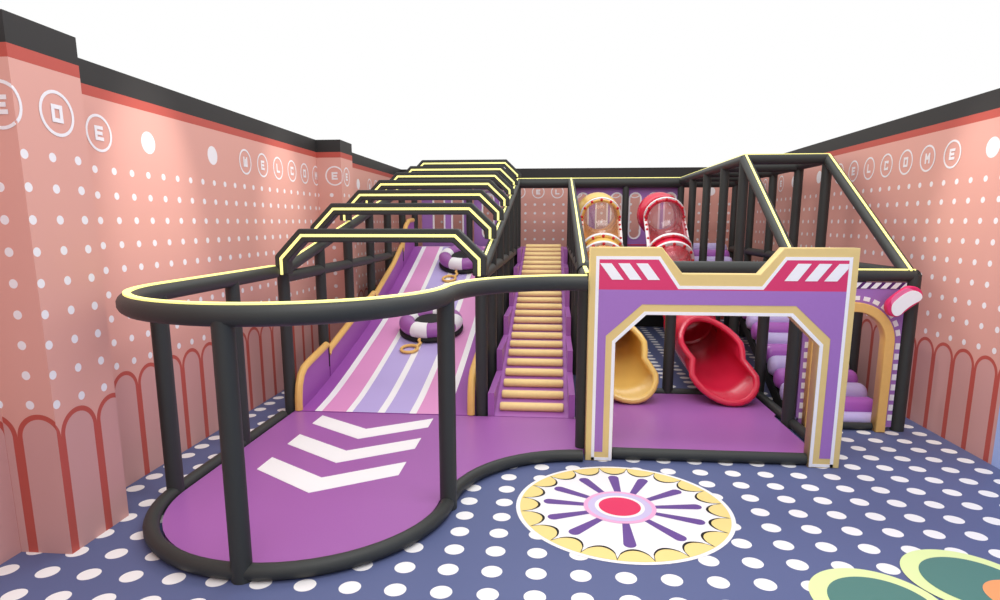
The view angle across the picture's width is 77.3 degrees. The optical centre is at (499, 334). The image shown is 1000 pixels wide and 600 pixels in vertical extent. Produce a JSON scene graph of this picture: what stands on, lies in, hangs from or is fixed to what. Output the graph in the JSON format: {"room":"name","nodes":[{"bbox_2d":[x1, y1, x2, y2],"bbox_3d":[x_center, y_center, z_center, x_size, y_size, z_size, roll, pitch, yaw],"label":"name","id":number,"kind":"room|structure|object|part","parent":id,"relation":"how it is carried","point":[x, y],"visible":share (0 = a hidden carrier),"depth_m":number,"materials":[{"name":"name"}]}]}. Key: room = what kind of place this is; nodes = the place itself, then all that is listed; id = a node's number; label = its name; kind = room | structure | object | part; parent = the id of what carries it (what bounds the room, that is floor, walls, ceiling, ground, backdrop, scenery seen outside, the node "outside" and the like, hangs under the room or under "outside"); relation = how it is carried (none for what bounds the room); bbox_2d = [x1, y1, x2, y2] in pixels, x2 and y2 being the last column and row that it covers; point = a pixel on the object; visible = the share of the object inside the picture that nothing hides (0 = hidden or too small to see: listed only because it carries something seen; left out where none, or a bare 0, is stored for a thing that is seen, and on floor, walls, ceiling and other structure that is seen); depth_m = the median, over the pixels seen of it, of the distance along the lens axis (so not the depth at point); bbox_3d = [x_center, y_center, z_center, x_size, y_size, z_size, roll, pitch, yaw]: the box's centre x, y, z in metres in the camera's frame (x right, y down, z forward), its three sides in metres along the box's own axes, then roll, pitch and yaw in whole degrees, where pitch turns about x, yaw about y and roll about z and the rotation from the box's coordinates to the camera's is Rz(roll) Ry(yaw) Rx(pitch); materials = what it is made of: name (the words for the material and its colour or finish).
{"room":"indoor playground","nodes":[
{"label":"indoor playground","id":0,"kind":"room"},
{"bbox_2d":[0,9,400,564],"bbox_3d":[-2.299,-0.455,4.714,0.450,2.640,14.010,1,10,5],"label":"wall","id":1,"kind":"structure","parent":0,"point":[112,182],"depth_m":3.83,"materials":[{"name":"paint"}]},
{"bbox_2d":[0,319,999,599],"bbox_3d":[0.577,0.934,4.781,6.490,0.120,14.150,1,10,5],"label":"floor","id":2,"kind":"structure","parent":0,"point":[891,495],"depth_m":3.35,"materials":[{"name":"blue carpet"}]},
{"bbox_2d":[115,265,588,584],"bbox_3d":[-0.726,0.321,4.033,2.671,1.350,2.477,1,10,5],"label":"railing","id":3,"kind":"object","parent":2,"relation":"on","point":[226,321],"visible":0.98,"depth_m":3.31,"materials":[{"name":"grey plastic"}]},
{"bbox_3d":[-2.034,0.389,3.817,0.099,1.292,0.102,1,10,5],"label":"post","id":4,"kind":"part","parent":3,"relation":"part of","materials":[{"name":"grey plastic"}]},
{"bbox_3d":[-1.246,0.551,2.912,0.099,1.292,0.102,1,10,5],"label":"post","id":5,"kind":"part","parent":3,"relation":"part of","materials":[{"name":"grey plastic"}]},
{"bbox_3d":[-1.959,0.236,4.675,0.099,1.292,0.102,1,10,5],"label":"post","id":6,"kind":"part","parent":3,"relation":"part of","materials":[{"name":"grey plastic"}]},
{"bbox_3d":[-0.749,-0.286,3.927,2.625,0.106,2.477,1,10,5],"label":"rail","id":7,"kind":"part","parent":3,"relation":"part of","materials":[{"name":"grey plastic"}]},
{"bbox_3d":[-0.311,0.416,3.670,0.099,1.292,0.102,1,10,5],"label":"post","id":8,"kind":"part","parent":3,"relation":"part of","materials":[{"name":"grey plastic"}]},
{"bbox_3d":[0.613,0.229,4.582,0.099,1.245,0.102,1,10,5],"label":"post","id":9,"kind":"part","parent":3,"relation":"part of","materials":[{"name":"grey plastic"}]},
{"bbox_2d":[295,218,484,415],"bbox_3d":[-0.823,-0.548,7.687,1.617,1.771,4.776,1,10,5],"label":"slide","id":10,"kind":"object","parent":2,"relation":"on","point":[363,369],"visible":0.55,"depth_m":6.43,"materials":[{"name":"purple plastic"}]},
{"bbox_2d":[399,309,462,353],"bbox_3d":[-0.790,-0.082,7.246,0.748,0.422,0.958,-2,10,-9],"label":"tube","id":11,"kind":"object","parent":10,"relation":"on","point":[421,328],"visible":0.66,"depth_m":7.08,"materials":[{"name":"purple plastic"}]},
{"bbox_2d":[439,245,484,281],"bbox_3d":[-0.516,-1.063,9.192,0.749,0.508,0.928,-2,10,-9],"label":"tube","id":12,"kind":"object","parent":10,"relation":"on","point":[452,260],"visible":0.6,"depth_m":8.99,"materials":[{"name":"purple plastic"}]},
{"bbox_2d":[421,189,465,245],"bbox_3d":[-0.941,-1.324,10.651,0.755,2.260,0.046,1,10,5],"label":"panel","id":13,"kind":"object","parent":2,"relation":"on","point":[428,221],"visible":0.03,"depth_m":10.54,"materials":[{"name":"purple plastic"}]},
{"bbox_3d":[-1.026,-1.993,10.539,0.212,0.760,0.046,1,10,5],"label":"cutout trim","id":14,"kind":"part","parent":13,"relation":"part of","materials":[{"name":"white plastic"}]},
{"bbox_3d":[-0.712,-1.988,10.512,0.212,0.760,0.046,1,10,5],"label":"cutout trim","id":15,"kind":"part","parent":13,"relation":"part of","materials":[{"name":"white plastic"}]},
{"bbox_2d":[162,394,803,562],"bbox_3d":[0.288,0.856,4.738,4.872,0.046,2.651,-2,10,-13],"label":"mat","id":16,"kind":"object","parent":2,"relation":"on","point":[320,484],"visible":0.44,"depth_m":4.45,"materials":[{"name":"purple plastic"}]},
{"bbox_2d":[579,192,658,403],"bbox_3d":[1.312,-0.757,7.647,0.699,2.107,4.229,1,10,5],"label":"slide","id":17,"kind":"object","parent":16,"relation":"on","point":[636,379],"visible":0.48,"depth_m":6.55,"materials":[{"name":"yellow plastic"}]},
{"bbox_2d":[637,192,759,406],"bbox_3d":[2.229,-0.743,7.569,0.699,2.107,4.229,1,10,5],"label":"slide","id":18,"kind":"object","parent":16,"relation":"on","point":[713,355],"visible":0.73,"depth_m":6.52,"materials":[{"name":"red plastic"}]},
{"bbox_2d":[474,188,505,245],"bbox_3d":[-0.109,-1.312,10.580,0.655,2.260,0.046,1,10,5],"label":"panel","id":19,"kind":"object","parent":2,"relation":"on","point":[479,239],"visible":0.17,"depth_m":10.51,"materials":[{"name":"purple plastic"}]},
{"bbox_3d":[-0.197,-1.980,10.469,0.216,0.760,0.046,1,10,5],"label":"cutout trim","id":20,"kind":"part","parent":19,"relation":"part of","materials":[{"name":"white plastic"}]},
{"bbox_2d":[488,244,574,418],"bbox_3d":[0.486,-0.352,7.771,0.748,1.355,5.050,1,10,5],"label":"roller slide","id":21,"kind":"object","parent":2,"relation":"on","point":[533,378],"visible":0.84,"depth_m":6.47,"materials":[{"name":"purple vinyl"},{"name":"light wood"}]},
{"bbox_2d":[420,246,663,326],"bbox_3d":[0.703,-0.738,10.084,4.235,1.310,0.720,1,10,5],"label":"deck","id":22,"kind":"object","parent":2,"relation":"on","point":[648,320],"visible":0.04,"depth_m":10.35,"materials":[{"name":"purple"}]},
{"bbox_2d":[277,153,921,464],"bbox_3d":[0.901,-0.821,7.388,5.308,2.420,6.217,1,10,5],"label":"climbing frame","id":23,"kind":"object","parent":2,"relation":"on","point":[740,172],"visible":0.54,"depth_m":6.24,"materials":[{"name":"grey plastic"}]},
{"bbox_3d":[-1.883,0.083,5.533,0.101,1.292,0.104,1,10,5],"label":"post","id":24,"kind":"part","parent":23,"relation":"part of","materials":[{"name":"grey plastic"}]},
{"bbox_3d":[-1.808,-0.158,6.376,0.101,1.470,0.104,1,10,5],"label":"post","id":25,"kind":"part","parent":23,"relation":"part of","materials":[{"name":"grey plastic"}]},
{"bbox_3d":[-1.700,-0.869,7.514,0.103,0.106,4.250,1,10,5],"label":"rail","id":26,"kind":"part","parent":23,"relation":"part of","materials":[{"name":"grey plastic"}]},
{"bbox_3d":[-1.732,-0.399,7.218,0.101,1.649,0.104,1,10,5],"label":"post","id":27,"kind":"part","parent":23,"relation":"part of","materials":[{"name":"grey plastic"}]},
{"bbox_3d":[-1.657,-1.539,7.900,0.103,1.174,5.271,1,10,5],"label":"sloped rail","id":28,"kind":"part","parent":23,"relation":"part of","materials":[{"name":"grey plastic"}]},
{"bbox_3d":[-1.657,-0.640,8.061,0.101,1.827,0.104,1,10,5],"label":"post","id":29,"kind":"part","parent":23,"relation":"part of","materials":[{"name":"grey plastic"}]},
{"bbox_2d":[275,229,486,275],"bbox_3d":[-0.997,-0.685,5.202,1.781,0.381,0.117,1,10,5],"label":"arch","id":30,"kind":"object","parent":23,"relation":"attached to","point":[284,258],"visible":0.94,"depth_m":5.12,"materials":[{"name":"grey plastic"}]},
{"bbox_3d":[-1.581,-0.881,8.903,0.101,2.005,0.104,1,10,5],"label":"post","id":31,"kind":"part","parent":23,"relation":"part of","materials":[{"name":"grey plastic"}]},
{"bbox_3d":[-1.506,-1.122,9.746,0.101,2.184,0.104,1,10,5],"label":"post","id":32,"kind":"part","parent":23,"relation":"part of","materials":[{"name":"grey plastic"}]},
{"bbox_2d":[310,203,496,238],"bbox_3d":[-0.953,-1.111,6.128,1.842,0.343,0.117,1,10,5],"label":"arch","id":33,"kind":"object","parent":23,"relation":"attached to","point":[333,210],"visible":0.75,"depth_m":6.05,"materials":[{"name":"grey plastic"}]},
{"bbox_3d":[-1.430,-1.363,10.588,0.101,2.362,0.104,1,10,5],"label":"post","id":34,"kind":"part","parent":23,"relation":"part of","materials":[{"name":"grey plastic"}]},
{"bbox_2d":[340,189,503,220],"bbox_3d":[-0.878,-1.435,6.956,1.842,0.334,0.117,1,10,5],"label":"arch","id":35,"kind":"object","parent":23,"relation":"attached to","point":[360,196],"visible":0.85,"depth_m":6.88,"materials":[{"name":"grey plastic"}]},
{"bbox_2d":[363,179,509,205],"bbox_3d":[-0.802,-1.758,7.784,1.842,0.322,0.117,1,10,5],"label":"arch","id":36,"kind":"object","parent":23,"relation":"attached to","point":[488,184],"visible":0.75,"depth_m":7.70,"materials":[{"name":"grey plastic"}]},
{"bbox_2d":[386,172,513,194],"bbox_3d":[-0.727,-2.077,8.612,1.842,0.302,0.117,1,10,5],"label":"arch","id":37,"kind":"object","parent":23,"relation":"attached to","point":[494,176],"visible":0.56,"depth_m":8.53,"materials":[{"name":"grey plastic"}]},
{"bbox_2d":[405,165,517,184],"bbox_3d":[-0.651,-2.396,9.441,1.842,0.282,0.117,1,10,5],"label":"arch","id":38,"kind":"object","parent":23,"relation":"attached to","point":[500,169],"visible":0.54,"depth_m":9.36,"materials":[{"name":"grey plastic"}]},
{"bbox_2d":[417,159,520,176],"bbox_3d":[-0.576,-2.721,10.268,1.842,0.274,0.117,1,10,5],"label":"arch","id":39,"kind":"object","parent":23,"relation":"attached to","point":[505,163],"visible":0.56,"depth_m":10.19,"materials":[{"name":"grey plastic"}]},
{"bbox_3d":[-0.509,-1.349,10.510,0.101,2.362,0.104,1,10,5],"label":"post","id":40,"kind":"part","parent":23,"relation":"part of","materials":[{"name":"grey plastic"}]},
{"bbox_3d":[-0.160,0.109,5.386,0.101,1.292,0.104,1,10,5],"label":"post","id":41,"kind":"part","parent":23,"relation":"part of","materials":[{"name":"grey plastic"}]},
{"bbox_3d":[-0.084,-0.132,6.229,0.101,1.470,0.104,1,10,5],"label":"post","id":42,"kind":"part","parent":23,"relation":"part of","materials":[{"name":"grey plastic"}]},
{"bbox_3d":[-0.009,-0.373,7.072,0.101,1.649,0.104,1,10,5],"label":"post","id":43,"kind":"part","parent":23,"relation":"part of","materials":[{"name":"grey plastic"}]},
{"bbox_3d":[0.067,-1.513,7.753,0.103,1.174,5.271,1,10,5],"label":"sloped rail","id":44,"kind":"part","parent":23,"relation":"part of","materials":[{"name":"grey plastic"}]},
{"bbox_3d":[0.067,-0.957,7.853,0.103,0.106,5.250,1,10,5],"label":"rail","id":45,"kind":"part","parent":23,"relation":"part of","materials":[{"name":"grey plastic"}]},
{"bbox_3d":[0.067,-0.614,7.914,0.101,1.827,0.104,1,10,5],"label":"post","id":46,"kind":"part","parent":23,"relation":"part of","materials":[{"name":"grey plastic"}]},
{"bbox_3d":[0.142,-0.855,8.757,0.101,2.005,0.104,1,10,5],"label":"post","id":47,"kind":"part","parent":23,"relation":"part of","materials":[{"name":"grey plastic"}]},
{"bbox_3d":[0.218,-1.095,9.599,0.101,2.184,0.104,1,10,5],"label":"post","id":48,"kind":"part","parent":23,"relation":"part of","materials":[{"name":"grey plastic"}]},
{"bbox_3d":[0.293,-1.337,10.441,0.101,2.362,0.104,1,10,5],"label":"post","id":49,"kind":"part","parent":23,"relation":"part of","materials":[{"name":"grey plastic"}]},
{"bbox_3d":[1.155,-1.323,10.368,0.101,2.362,0.104,1,10,5],"label":"post","id":50,"kind":"part","parent":23,"relation":"part of","materials":[{"name":"grey plastic"}]},
{"bbox_3d":[1.080,-1.082,9.525,0.101,2.184,0.104,1,10,5],"label":"post","id":51,"kind":"part","parent":23,"relation":"part of","materials":[{"name":"grey plastic"}]},
{"bbox_3d":[1.004,-0.842,8.683,0.101,2.005,0.104,1,10,5],"label":"post","id":52,"kind":"part","parent":23,"relation":"part of","materials":[{"name":"grey plastic"}]},
{"bbox_3d":[0.929,-0.601,7.840,0.101,1.827,0.104,1,10,5],"label":"post","id":53,"kind":"part","parent":23,"relation":"part of","materials":[{"name":"grey plastic"}]},
{"bbox_3d":[0.929,-0.973,7.774,0.103,0.106,5.250,1,10,5],"label":"rail","id":54,"kind":"part","parent":23,"relation":"part of","materials":[{"name":"grey plastic"}]},
{"bbox_3d":[0.853,-0.360,6.998,0.101,1.649,0.104,1,10,5],"label":"post","id":55,"kind":"part","parent":23,"relation":"part of","materials":[{"name":"grey plastic"}]},
{"bbox_3d":[0.778,-0.562,6.076,0.101,0.570,0.104,1,10,5],"label":"post","id":56,"kind":"part","parent":23,"relation":"part of","materials":[{"name":"grey plastic"}]},
{"bbox_3d":[0.702,0.122,5.313,0.101,1.292,0.104,1,10,5],"label":"post","id":57,"kind":"part","parent":23,"relation":"part of","materials":[{"name":"grey plastic"}]},
{"bbox_3d":[0.929,-1.500,7.680,0.103,1.174,5.271,1,10,5],"label":"sloped rail","id":58,"kind":"part","parent":23,"relation":"part of","materials":[{"name":"grey plastic"}]},
{"bbox_3d":[0.666,-0.454,4.864,0.103,0.106,0.685,1,10,6],"label":"rail","id":59,"kind":"part","parent":23,"relation":"part of","materials":[{"name":"grey plastic"}]},
{"bbox_3d":[2.037,-1.310,10.293,0.101,2.362,0.104,1,10,5],"label":"post","id":60,"kind":"part","parent":23,"relation":"part of","materials":[{"name":"grey plastic"}]},
{"bbox_3d":[1.659,0.028,6.104,0.101,1.200,0.104,1,10,5],"label":"post","id":61,"kind":"part","parent":23,"relation":"part of","materials":[{"name":"grey plastic"}]},
{"bbox_3d":[2.909,-1.297,10.219,0.101,2.362,0.104,1,10,5],"label":"post","id":62,"kind":"part","parent":23,"relation":"part of","materials":[{"name":"grey plastic"}]},
{"bbox_3d":[2.833,-1.143,9.360,0.101,2.362,0.104,1,10,5],"label":"post","id":63,"kind":"part","parent":23,"relation":"part of","materials":[{"name":"grey plastic"}]},
{"bbox_3d":[2.757,-0.990,8.502,0.101,2.362,0.104,1,10,5],"label":"post","id":64,"kind":"part","parent":23,"relation":"part of","materials":[{"name":"grey plastic"}]},
{"bbox_3d":[2.682,-0.837,7.644,0.101,2.362,0.104,1,10,5],"label":"post","id":65,"kind":"part","parent":23,"relation":"part of","materials":[{"name":"grey plastic"}]},
{"bbox_3d":[3.755,-1.284,10.146,0.101,2.362,0.104,1,10,5],"label":"post","id":66,"kind":"part","parent":23,"relation":"part of","materials":[{"name":"grey plastic"}]},
{"bbox_3d":[2.614,-0.700,6.874,0.101,2.362,0.104,1,10,5],"label":"post","id":67,"kind":"part","parent":23,"relation":"part of","materials":[{"name":"grey plastic"}]},
{"bbox_3d":[3.680,-1.131,9.288,0.101,2.362,0.104,1,10,5],"label":"post","id":68,"kind":"part","parent":23,"relation":"part of","materials":[{"name":"grey plastic"}]},
{"bbox_3d":[2.531,-0.004,6.022,0.101,1.292,0.104,1,10,5],"label":"post","id":69,"kind":"part","parent":23,"relation":"part of","materials":[{"name":"grey plastic"}]},
{"bbox_3d":[2.518,-1.170,5.861,0.103,1.171,1.894,1,10,6],"label":"sloped rail","id":70,"kind":"part","parent":23,"relation":"part of","materials":[{"name":"grey plastic"}]},
{"bbox_3d":[3.604,-0.977,8.430,0.101,2.362,0.104,1,10,5],"label":"post","id":71,"kind":"part","parent":23,"relation":"part of","materials":[{"name":"grey plastic"}]},
{"bbox_3d":[2.426,0.149,5.166,0.101,1.292,0.104,1,10,5],"label":"post","id":72,"kind":"part","parent":23,"relation":"part of","materials":[{"name":"grey plastic"}]},
{"bbox_3d":[3.529,-0.824,7.572,0.101,2.362,0.104,1,10,5],"label":"post","id":73,"kind":"part","parent":23,"relation":"part of","materials":[{"name":"grey plastic"}]},
{"bbox_3d":[3.461,-0.687,6.802,0.101,2.362,0.104,1,10,5],"label":"post","id":74,"kind":"part","parent":23,"relation":"part of","materials":[{"name":"grey plastic"}]},
{"bbox_3d":[3.529,-0.924,7.554,0.103,0.106,5.250,1,10,5],"label":"rail","id":75,"kind":"part","parent":23,"relation":"part of","materials":[{"name":"grey plastic"}]},
{"bbox_3d":[3.378,0.009,5.949,0.101,1.292,0.104,1,10,5],"label":"post","id":76,"kind":"part","parent":23,"relation":"part of","materials":[{"name":"grey plastic"}]},
{"bbox_3d":[3.364,-1.157,5.788,0.103,1.171,1.894,1,10,6],"label":"sloped rail","id":77,"kind":"part","parent":23,"relation":"part of","materials":[{"name":"grey plastic"}]},
{"bbox_3d":[3.302,0.162,5.091,0.101,1.292,0.104,1,10,5],"label":"post","id":78,"kind":"part","parent":23,"relation":"part of","materials":[{"name":"grey plastic"}]},
{"bbox_2d":[576,188,622,228],"bbox_3d":[1.609,-1.285,10.434,0.835,2.260,0.046,1,10,5],"label":"panel","id":79,"kind":"object","parent":2,"relation":"on","point":[592,210],"visible":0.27,"depth_m":10.26,"materials":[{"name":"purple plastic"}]},
{"bbox_3d":[1.363,-1.956,10.336,0.206,0.760,0.046,1,10,5],"label":"cutout trim","id":80,"kind":"part","parent":79,"relation":"part of","materials":[{"name":"white plastic"}]},
{"bbox_3d":[1.671,-1.952,10.309,0.206,0.760,0.046,1,10,5],"label":"cutout trim","id":81,"kind":"part","parent":79,"relation":"part of","materials":[{"name":"white plastic"}]},
{"bbox_3d":[1.911,-1.948,10.289,0.206,0.760,0.046,1,10,5],"label":"cutout trim","id":82,"kind":"part","parent":79,"relation":"part of","materials":[{"name":"white plastic"}]},
{"bbox_2d":[516,467,735,564],"bbox_3d":[0.742,1.048,3.784,1.290,0.004,1.290,1,10,5],"label":"floor sticker","id":83,"kind":"object","parent":2,"relation":"on","point":[623,515],"visible":1,"depth_m":3.68,"materials":[{"name":"white plastic"}]},
{"bbox_2d":[627,188,677,246],"bbox_3d":[2.481,-1.272,10.359,0.835,2.260,0.046,1,10,5],"label":"panel","id":84,"kind":"object","parent":2,"relation":"on","point":[640,240],"visible":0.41,"depth_m":10.20,"materials":[{"name":"purple plastic"}]},
{"bbox_3d":[2.209,-1.944,10.264,0.206,0.760,0.046,1,10,5],"label":"cutout trim","id":85,"kind":"part","parent":84,"relation":"part of","materials":[{"name":"white plastic"}]},
{"bbox_3d":[2.508,-1.939,10.238,0.206,0.760,0.046,1,10,5],"label":"cutout trim","id":86,"kind":"part","parent":84,"relation":"part of","materials":[{"name":"white plastic"}]},
{"bbox_3d":[2.767,-1.935,10.216,0.206,0.760,0.046,1,10,5],"label":"cutout trim","id":87,"kind":"part","parent":84,"relation":"part of","materials":[{"name":"white plastic"}]},
{"bbox_2d":[584,247,860,467],"bbox_3d":[1.502,0.166,4.378,1.770,1.535,0.110,1,10,5],"label":"gate","id":88,"kind":"object","parent":2,"relation":"on","point":[815,288],"visible":0.99,"depth_m":4.27,"materials":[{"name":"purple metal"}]},
{"bbox_2d":[739,316,782,407],"bbox_3d":[3.106,-0.240,7.718,0.690,1.153,4.640,1,10,5],"label":"ramp","id":89,"kind":"object","parent":2,"relation":"on","point":[774,391],"visible":0.03,"depth_m":6.13,"materials":[{"name":"purple vinyl"},{"name":"lilac vinyl"}]},
{"bbox_2d":[693,243,726,249],"bbox_3d":[3.260,-1.343,9.894,0.625,0.199,0.202,1,10,5],"label":"foam roller","id":90,"kind":"object","parent":89,"relation":"on","point":[711,246],"visible":0.09,"depth_m":9.81,"materials":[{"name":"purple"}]},
{"bbox_2d":[693,250,729,256],"bbox_3d":[3.245,-1.217,9.734,0.625,0.199,0.202,1,10,5],"label":"foam roller","id":91,"kind":"object","parent":89,"relation":"on","point":[696,252],"visible":0.24,"depth_m":9.64,"materials":[{"name":"purple plastic"}]},
{"bbox_2d":[694,256,731,260],"bbox_3d":[3.229,-1.091,9.574,0.625,0.199,0.202,1,10,5],"label":"foam roller","id":92,"kind":"object","parent":89,"relation":"on","point":[709,258],"visible":0.22,"depth_m":9.49,"materials":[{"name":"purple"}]},
{"bbox_2d":[746,316,788,329],"bbox_3d":[3.014,-0.135,6.680,0.723,0.199,0.202,1,10,5],"label":"foam roller","id":93,"kind":"object","parent":89,"relation":"on","point":[750,320],"visible":0.3,"depth_m":6.61,"materials":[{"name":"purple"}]},
{"bbox_2d":[751,322,788,339],"bbox_3d":[2.998,-0.024,6.507,0.723,0.199,0.202,1,10,5],"label":"foam roller","id":94,"kind":"object","parent":89,"relation":"on","point":[774,327],"visible":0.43,"depth_m":6.45,"materials":[{"name":"purple"}]},
{"bbox_2d":[767,355,785,375],"bbox_3d":[2.949,0.309,5.990,0.723,0.199,0.202,1,10,5],"label":"foam roller","id":95,"kind":"object","parent":89,"relation":"on","point":[776,362],"visible":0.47,"depth_m":5.95,"materials":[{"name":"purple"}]},
{"bbox_2d":[766,344,786,362],"bbox_3d":[2.965,0.198,6.162,0.723,0.199,0.202,1,10,5],"label":"foam roller","id":96,"kind":"object","parent":89,"relation":"on","point":[772,349],"visible":0.12,"depth_m":6.10,"materials":[{"name":"purple plastic"}]},
{"bbox_2d":[768,332,787,343],"bbox_3d":[2.981,0.087,6.335,0.723,0.199,0.202,1,10,5],"label":"foam roller","id":97,"kind":"object","parent":89,"relation":"on","point":[773,338],"visible":0.02,"depth_m":6.26,"materials":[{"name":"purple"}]},
{"bbox_2d":[773,368,857,388],"bbox_3d":[2.932,0.420,5.817,0.723,0.199,0.202,1,10,5],"label":"foam roller","id":98,"kind":"object","parent":89,"relation":"on","point":[779,374],"visible":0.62,"depth_m":5.77,"materials":[{"name":"purple plastic"}]},
{"bbox_2d":[780,382,866,399],"bbox_3d":[2.916,0.531,5.645,0.723,0.199,0.202,1,10,5],"label":"foam roller","id":99,"kind":"object","parent":89,"relation":"on","point":[853,389],"visible":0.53,"depth_m":5.54,"materials":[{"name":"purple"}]},
{"bbox_2d":[795,412,871,422],"bbox_3d":[2.886,0.715,5.316,0.720,0.114,0.136,1,10,5],"label":"foam roller","id":100,"kind":"object","parent":2,"relation":"on","point":[848,416],"visible":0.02,"depth_m":5.25,"materials":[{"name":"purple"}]},
{"bbox_2d":[795,282,906,431],"bbox_3d":[2.861,0.190,5.099,0.766,1.229,0.100,1,10,5],"label":"arch panel","id":101,"kind":"object","parent":2,"relation":"on","point":[871,297],"visible":0.66,"depth_m":5.07,"materials":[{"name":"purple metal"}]},
{"bbox_2d":[884,286,922,316],"bbox_3d":[3.166,-0.258,4.907,0.259,0.243,0.063,1,10,5],"label":"sign","id":102,"kind":"object","parent":101,"relation":"attached to","point":[905,298],"visible":1,"depth_m":4.88,"materials":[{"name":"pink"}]},
{"bbox_2d":[844,396,872,411],"bbox_3d":[2.899,0.642,5.473,0.723,0.199,0.202,1,10,5],"label":"foam roller","id":103,"kind":"object","parent":2,"relation":"on","point":[852,404],"visible":0.16,"depth_m":5.37,"materials":[{"name":"purple plastic"}]},
{"bbox_2d":[808,568,937,599],"bbox_3d":[1.719,1.218,2.839,0.572,0.001,0.572,1,10,5],"label":"floor sticker","id":104,"kind":"object","parent":2,"relation":"on","point":[837,583],"visible":1,"depth_m":2.95,"materials":[{"name":"green"}]},
{"bbox_2d":[900,549,999,599],"bbox_3d":[2.275,1.185,3.007,0.591,0.002,0.586,1,10,5],"label":"floor sticker","id":105,"kind":"object","parent":2,"relation":"on","point":[947,575],"visible":1,"depth_m":3.07,"materials":[{"name":"green plastic"}]},
{"bbox_2d":[401,167,731,318],"bbox_3d":[1.168,-1.624,11.260,5.890,2.640,0.163,1,10,5],"label":"wall","id":106,"kind":"structure","parent":0,"point":[543,210],"depth_m":11.03,"materials":[{"name":"paper"}]},
{"bbox_2d":[743,88,999,468],"bbox_3d":[3.583,-0.366,4.213,0.163,2.640,14.010,1,10,5],"label":"wall","id":107,"kind":"structure","parent":0,"point":[931,177],"depth_m":5.10,"materials":[{"name":"paint"}]}
]}

